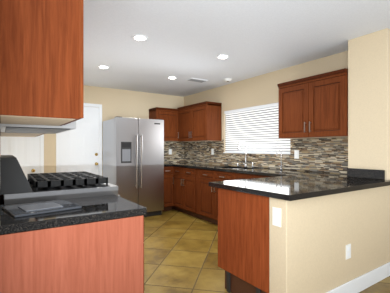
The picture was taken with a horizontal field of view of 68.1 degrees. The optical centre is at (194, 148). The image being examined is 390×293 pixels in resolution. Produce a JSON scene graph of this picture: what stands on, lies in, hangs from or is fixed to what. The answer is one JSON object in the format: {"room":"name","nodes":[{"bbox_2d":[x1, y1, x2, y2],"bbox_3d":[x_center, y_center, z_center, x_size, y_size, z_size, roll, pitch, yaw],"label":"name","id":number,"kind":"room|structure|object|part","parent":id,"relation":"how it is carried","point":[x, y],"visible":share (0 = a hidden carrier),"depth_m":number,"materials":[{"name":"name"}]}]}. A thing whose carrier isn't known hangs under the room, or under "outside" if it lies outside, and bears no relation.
{"room":"kitchen","nodes":[
{"label":"kitchen","id":0,"kind":"room"},
{"bbox_2d":[0,0,83,125],"bbox_3d":[-0.842,-0.527,1.563,0.371,0.766,0.533,0,0,-34],"label":"upper cabinet","id":1,"kind":"object","parent":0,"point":[41,62],"visible":0.98,"depth_m":1.34,"materials":[{"name":"brown wood"}]},
{"bbox_2d":[44,85,183,175],"bbox_3d":[-2.981,0.034,4.881,6.720,2.440,0.120,0,0,-34],"label":"wall","id":2,"kind":"structure","parent":0,"point":[115,102],"depth_m":5.77,"materials":[{"name":"paint"}]},
{"bbox_2d":[0,136,39,177],"bbox_3d":[-2.900,0.230,4.810,0.565,2.032,0.086,0,0,-34],"label":"pantry door","id":3,"kind":"structure","parent":2,"relation":"in","point":[25,151],"depth_m":4.87,"materials":[{"name":"white paint"}]},
{"bbox_2d":[0,132,42,136],"bbox_3d":[-1.671,-0.519,2.818,0.392,0.781,0.956,0,0,-34],"label":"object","id":4,"kind":"structure","parent":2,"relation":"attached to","point":[19,134],"depth_m":2.67,"materials":[{"name":"white wood"}]},
{"bbox_2d":[40,134,43,172],"bbox_3d":[-2.894,0.202,4.854,0.627,2.104,0.018,0,0,-34],"label":"door frame","id":5,"kind":"structure","parent":2,"relation":"attached to","point":[41,153],"depth_m":5.01,"materials":[{"name":"white paint"}]},
{"bbox_2d":[56,103,101,175],"bbox_3d":[-2.136,0.202,5.363,0.810,2.104,0.018,0,0,-34],"label":"door frame","id":6,"kind":"structure","parent":2,"relation":"attached to","point":[100,141],"depth_m":5.55,"materials":[{"name":"white paint"}]},
{"bbox_2d":[60,106,98,174],"bbox_3d":[-2.117,0.230,5.335,0.690,2.032,0.086,0,0,-34],"label":"entry door","id":7,"kind":"structure","parent":2,"relation":"in","point":[79,148],"depth_m":5.40,"materials":[{"name":"white paint"}]},
{"bbox_2d":[149,107,178,141],"bbox_3d":[-0.512,-0.495,6.230,0.879,0.682,0.386,0,0,-34],"label":"upper cabinet","id":8,"kind":"object","parent":2,"relation":"attached to","point":[169,116],"visible":0.6,"depth_m":6.03,"materials":[{"name":"brown wood"}]},
{"bbox_2d":[164,141,183,162],"bbox_3d":[-0.652,0.073,6.366,0.921,0.479,0.006,0,0,-34],"label":"tile backsplash","id":9,"kind":"structure","parent":2,"relation":"attached to","point":[177,155],"depth_m":6.49,"materials":[{"name":"tile"}]},
{"bbox_2d":[84,0,389,96],"bbox_3d":[0.445,-1.236,2.001,9.200,0.100,8.720,0,0,-34],"label":"ceiling","id":10,"kind":"structure","parent":0,"point":[187,39],"depth_m":3.09,"materials":[{"name":"paint"}]},
{"bbox_2d":[97,65,109,68],"bbox_3d":[-1.329,-1.182,4.195,0.170,0.007,0.170,0,0,-34],"label":"recessed light","id":11,"kind":"object","parent":10,"relation":"in","point":[103,67],"visible":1,"depth_m":4.20,"materials":[{"name":"white paint"}]},
{"bbox_2d":[132,35,147,40],"bbox_3d":[-0.588,-1.182,3.091,0.170,0.007,0.170,0,0,-34],"label":"recessed light","id":12,"kind":"object","parent":10,"relation":"in","point":[140,37],"visible":1,"depth_m":3.07,"materials":[{"name":"white paint"}]},
{"bbox_2d":[186,78,207,82],"bbox_3d":[0.034,-1.177,5.001,0.340,0.016,0.180,0,0,-34],"label":"ceiling vent","id":13,"kind":"object","parent":10,"relation":"in","point":[196,80],"visible":1,"depth_m":4.97,"materials":[{"name":"white metal"}]},
{"bbox_2d":[216,54,228,58],"bbox_3d":[0.359,-1.182,3.726,0.170,0.007,0.170,0,0,-34],"label":"recessed light","id":14,"kind":"object","parent":10,"relation":"in","point":[223,56],"visible":0.94,"depth_m":3.71,"materials":[{"name":"white paint"}]},
{"bbox_2d":[184,51,347,172],"bbox_3d":[0.902,0.034,5.017,0.120,2.440,3.940,0,0,-34],"label":"wall","id":15,"kind":"structure","parent":0,"point":[263,89],"depth_m":4.67,"materials":[{"name":"paint"}]},
{"bbox_2d":[177,101,221,141],"bbox_3d":[0.057,-0.505,5.819,0.386,0.722,1.041,0,0,-34],"label":"upper cabinet","id":16,"kind":"object","parent":15,"relation":"attached to","point":[200,122],"visible":0.96,"depth_m":5.50,"materials":[{"name":"brown wood"}]},
{"bbox_2d":[223,151,289,153],"bbox_3d":[1.007,-0.308,4.841,0.122,0.786,1.510,0,0,-34],"label":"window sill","id":17,"kind":"structure","parent":15,"relation":"in","point":[261,153],"depth_m":4.63,"materials":[{"name":"white paint"}]},
{"bbox_2d":[224,102,289,152],"bbox_3d":[0.993,-0.315,4.832,0.055,0.767,1.494,0,0,-34],"label":"window blinds","id":18,"kind":"object","parent":15,"relation":"attached to","point":[255,129],"visible":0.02,"depth_m":4.80,"materials":[{"name":"white paint"}]},
{"bbox_2d":[184,137,347,173],"bbox_3d":[0.843,0.073,4.990,0.006,0.479,3.958,0,0,-34],"label":"tile backsplash","id":19,"kind":"structure","parent":15,"relation":"attached to","point":[326,155],"depth_m":4.14,"materials":[{"name":"tile"}]},
{"bbox_2d":[294,150,298,158],"bbox_3d":[1.438,0.084,4.089,0.007,0.120,0.075,0,0,-34],"label":"outlet","id":20,"kind":"object","parent":19,"relation":"attached to","point":[296,154],"visible":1,"depth_m":4.09,"materials":[{"name":"white plastic"}]},
{"bbox_2d":[277,68,347,138],"bbox_3d":[1.524,-0.505,3.632,0.386,0.742,0.936,0,0,-34],"label":"upper cabinet","id":21,"kind":"object","parent":15,"relation":"attached to","point":[314,106],"visible":0.96,"depth_m":3.48,"materials":[{"name":"brown wood"}]},
{"bbox_2d":[143,209,389,292],"bbox_3d":[0.445,1.304,2.001,9.200,0.100,8.720,0,0,-34],"label":"floor","id":22,"kind":"structure","parent":0,"point":[180,252],"depth_m":3.32,"materials":[{"name":"tile"}]},
{"bbox_2d":[0,195,3,204],"bbox_3d":[-1.535,0.813,2.909,0.716,0.883,0.950,0,0,-34],"label":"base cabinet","id":23,"kind":"object","parent":22,"relation":"on","point":[1,199],"depth_m":2.32,"materials":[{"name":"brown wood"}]},
{"bbox_2d":[0,155,119,204],"bbox_3d":[-1.031,0.654,2.215,0.767,1.200,0.758,0,0,-34],"label":"stove","id":24,"kind":"object","parent":22,"relation":"on","point":[16,186],"visible":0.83,"depth_m":1.88,"materials":[{"name":"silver metal"}]},
{"bbox_2d":[0,215,143,292],"bbox_3d":[-0.693,0.813,1.653,0.718,0.883,0.546,0,0,-34],"label":"base cabinet","id":25,"kind":"object","parent":22,"relation":"on","point":[143,254],"depth_m":1.41,"materials":[{"name":"brown wood"}]},
{"bbox_3d":[-0.567,0.813,1.420,0.667,0.883,0.018,0,0,-34],"label":"base cabinet end panel","id":26,"kind":"part","parent":25,"relation":"part of","materials":[{"name":"brown wood"}]},
{"bbox_2d":[0,179,146,234],"bbox_3d":[-1.182,0.349,2.361,0.682,0.040,2.270,0,0,-34],"label":"countertop","id":27,"kind":"structure","parent":25,"relation":"on","point":[100,208],"depth_m":1.46,"materials":[{"name":"black stone"}]},
{"bbox_2d":[2,199,81,217],"bbox_3d":[-0.841,0.320,1.584,0.320,0.016,0.300,0,0,-44],"label":"bag","id":28,"kind":"object","parent":27,"relation":"on","point":[26,209],"visible":1,"depth_m":1.53,"materials":[{"name":"grey plastic"}]},
{"bbox_2d":[103,116,163,216],"bbox_3d":[-1.163,0.352,5.474,0.920,1.805,0.851,0,0,-34],"label":"fridge","id":29,"kind":"object","parent":22,"relation":"on","point":[133,159],"visible":0.94,"depth_m":5.17,"materials":[{"name":"silver metal"}]},
{"bbox_2d":[162,166,173,211],"bbox_3d":[-0.714,0.805,5.926,0.320,0.898,0.666,0,0,-34],"label":"base cabinet","id":30,"kind":"object","parent":22,"relation":"on","point":[168,186],"visible":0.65,"depth_m":5.71,"materials":[{"name":"brown wood"}]},
{"bbox_2d":[172,166,195,216],"bbox_3d":[0.059,0.805,5.596,0.630,0.898,0.847,0,0,-34],"label":"base cabinet","id":31,"kind":"object","parent":22,"relation":"on","point":[195,194],"depth_m":5.41,"materials":[{"name":"brown wood"}]},
{"bbox_2d":[196,169,227,224],"bbox_3d":[0.578,0.805,4.823,0.630,0.898,1.015,0,0,-34],"label":"base cabinet","id":32,"kind":"object","parent":22,"relation":"on","point":[206,196],"depth_m":4.81,"materials":[{"name":"brown wood"}]},
{"bbox_2d":[172,162,389,186],"bbox_3d":[0.689,0.284,4.621,0.672,0.140,4.398,0,0,-34],"label":"countertop","id":33,"kind":"structure","parent":32,"relation":"on","point":[365,175],"depth_m":3.77,"materials":[{"name":"black stone"}]},
{"bbox_2d":[237,141,253,167],"bbox_3d":[0.776,0.097,4.820,0.206,0.433,0.390,0,0,-34],"label":"faucet","id":34,"kind":"object","parent":33,"relation":"on","point":[245,164],"visible":1,"depth_m":4.84,"materials":[{"name":"silver metal"}]},
{"bbox_2d":[276,150,281,169],"bbox_3d":[1.212,0.166,4.196,0.124,0.295,0.064,0,0,-34],"label":"tap","id":35,"kind":"object","parent":33,"relation":"on","point":[281,158],"visible":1,"depth_m":4.20,"materials":[{"name":"silver metal"}]},
{"bbox_2d":[228,172,259,179],"bbox_3d":[0.992,0.805,4.206,0.630,0.898,0.730,0,0,-34],"label":"base cabinet","id":36,"kind":"object","parent":22,"relation":"on","point":[231,175],"depth_m":4.16,"materials":[{"name":"brown wood"}]},
{"bbox_2d":[225,270,265,292],"bbox_3d":[0.879,0.805,2.754,1.204,0.898,0.666,0,0,-34],"label":"base cabinet","id":37,"kind":"object","parent":22,"relation":"on","point":[238,285],"depth_m":2.43,"materials":[{"name":"brown wood"}]},
{"bbox_2d":[218,188,268,292],"bbox_3d":[0.385,0.805,2.387,0.018,0.898,0.612,0,0,-34],"label":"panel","id":38,"kind":"object","parent":37,"relation":"attached to","point":[243,236],"visible":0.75,"depth_m":2.35,"materials":[{"name":"brown wood"}]},
{"bbox_2d":[209,174,379,200],"bbox_3d":[0.880,0.334,2.656,1.200,0.040,0.922,0,0,-34],"label":"countertop","id":39,"kind":"structure","parent":37,"relation":"on","point":[290,185],"depth_m":2.45,"materials":[{"name":"black stone"}]},
{"bbox_2d":[269,28,389,292],"bbox_3d":[2.420,0.034,3.429,4.568,2.440,0.390,0,0,-34],"label":"wall","id":40,"kind":"structure","parent":0,"point":[310,239],"depth_m":2.54,"materials":[{"name":"paint"}]},
{"bbox_2d":[272,207,280,226],"bbox_3d":[0.583,0.489,2.061,0.007,0.130,0.075,0,0,-34],"label":"light switch","id":41,"kind":"object","parent":40,"relation":"attached to","point":[276,216],"visible":1,"depth_m":2.06,"materials":[{"name":"white plastic"}]},
{"bbox_2d":[346,244,350,259],"bbox_3d":[1.293,0.869,2.433,0.075,0.120,0.007,0,0,-34],"label":"outlet","id":42,"kind":"object","parent":40,"relation":"attached to","point":[348,251],"visible":1,"depth_m":2.43,"materials":[{"name":"white plastic"}]},
{"bbox_2d":[326,262,389,292],"bbox_3d":[2.434,1.189,3.289,4.462,0.130,0.170,0,0,-34],"label":"baseboard","id":43,"kind":"structure","parent":40,"relation":"attached to","point":[366,280],"depth_m":2.56,"materials":[{"name":"white paint"}]},
{"bbox_3d":[-1.194,-0.593,2.106,0.392,0.634,0.762,0,0,-34],"label":"upper cabinet","id":44,"kind":"object","parent":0,"visible":0},
{"bbox_2d":[0,121,75,133],"bbox_3d":[-1.174,-0.199,2.119,0.425,0.144,0.754,0,0,-34],"label":"range hood","id":45,"kind":"object","parent":44,"relation":"attached to","point":[22,128],"visible":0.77,"depth_m":1.91,"materials":[{"name":"grey metal"}]}
]}

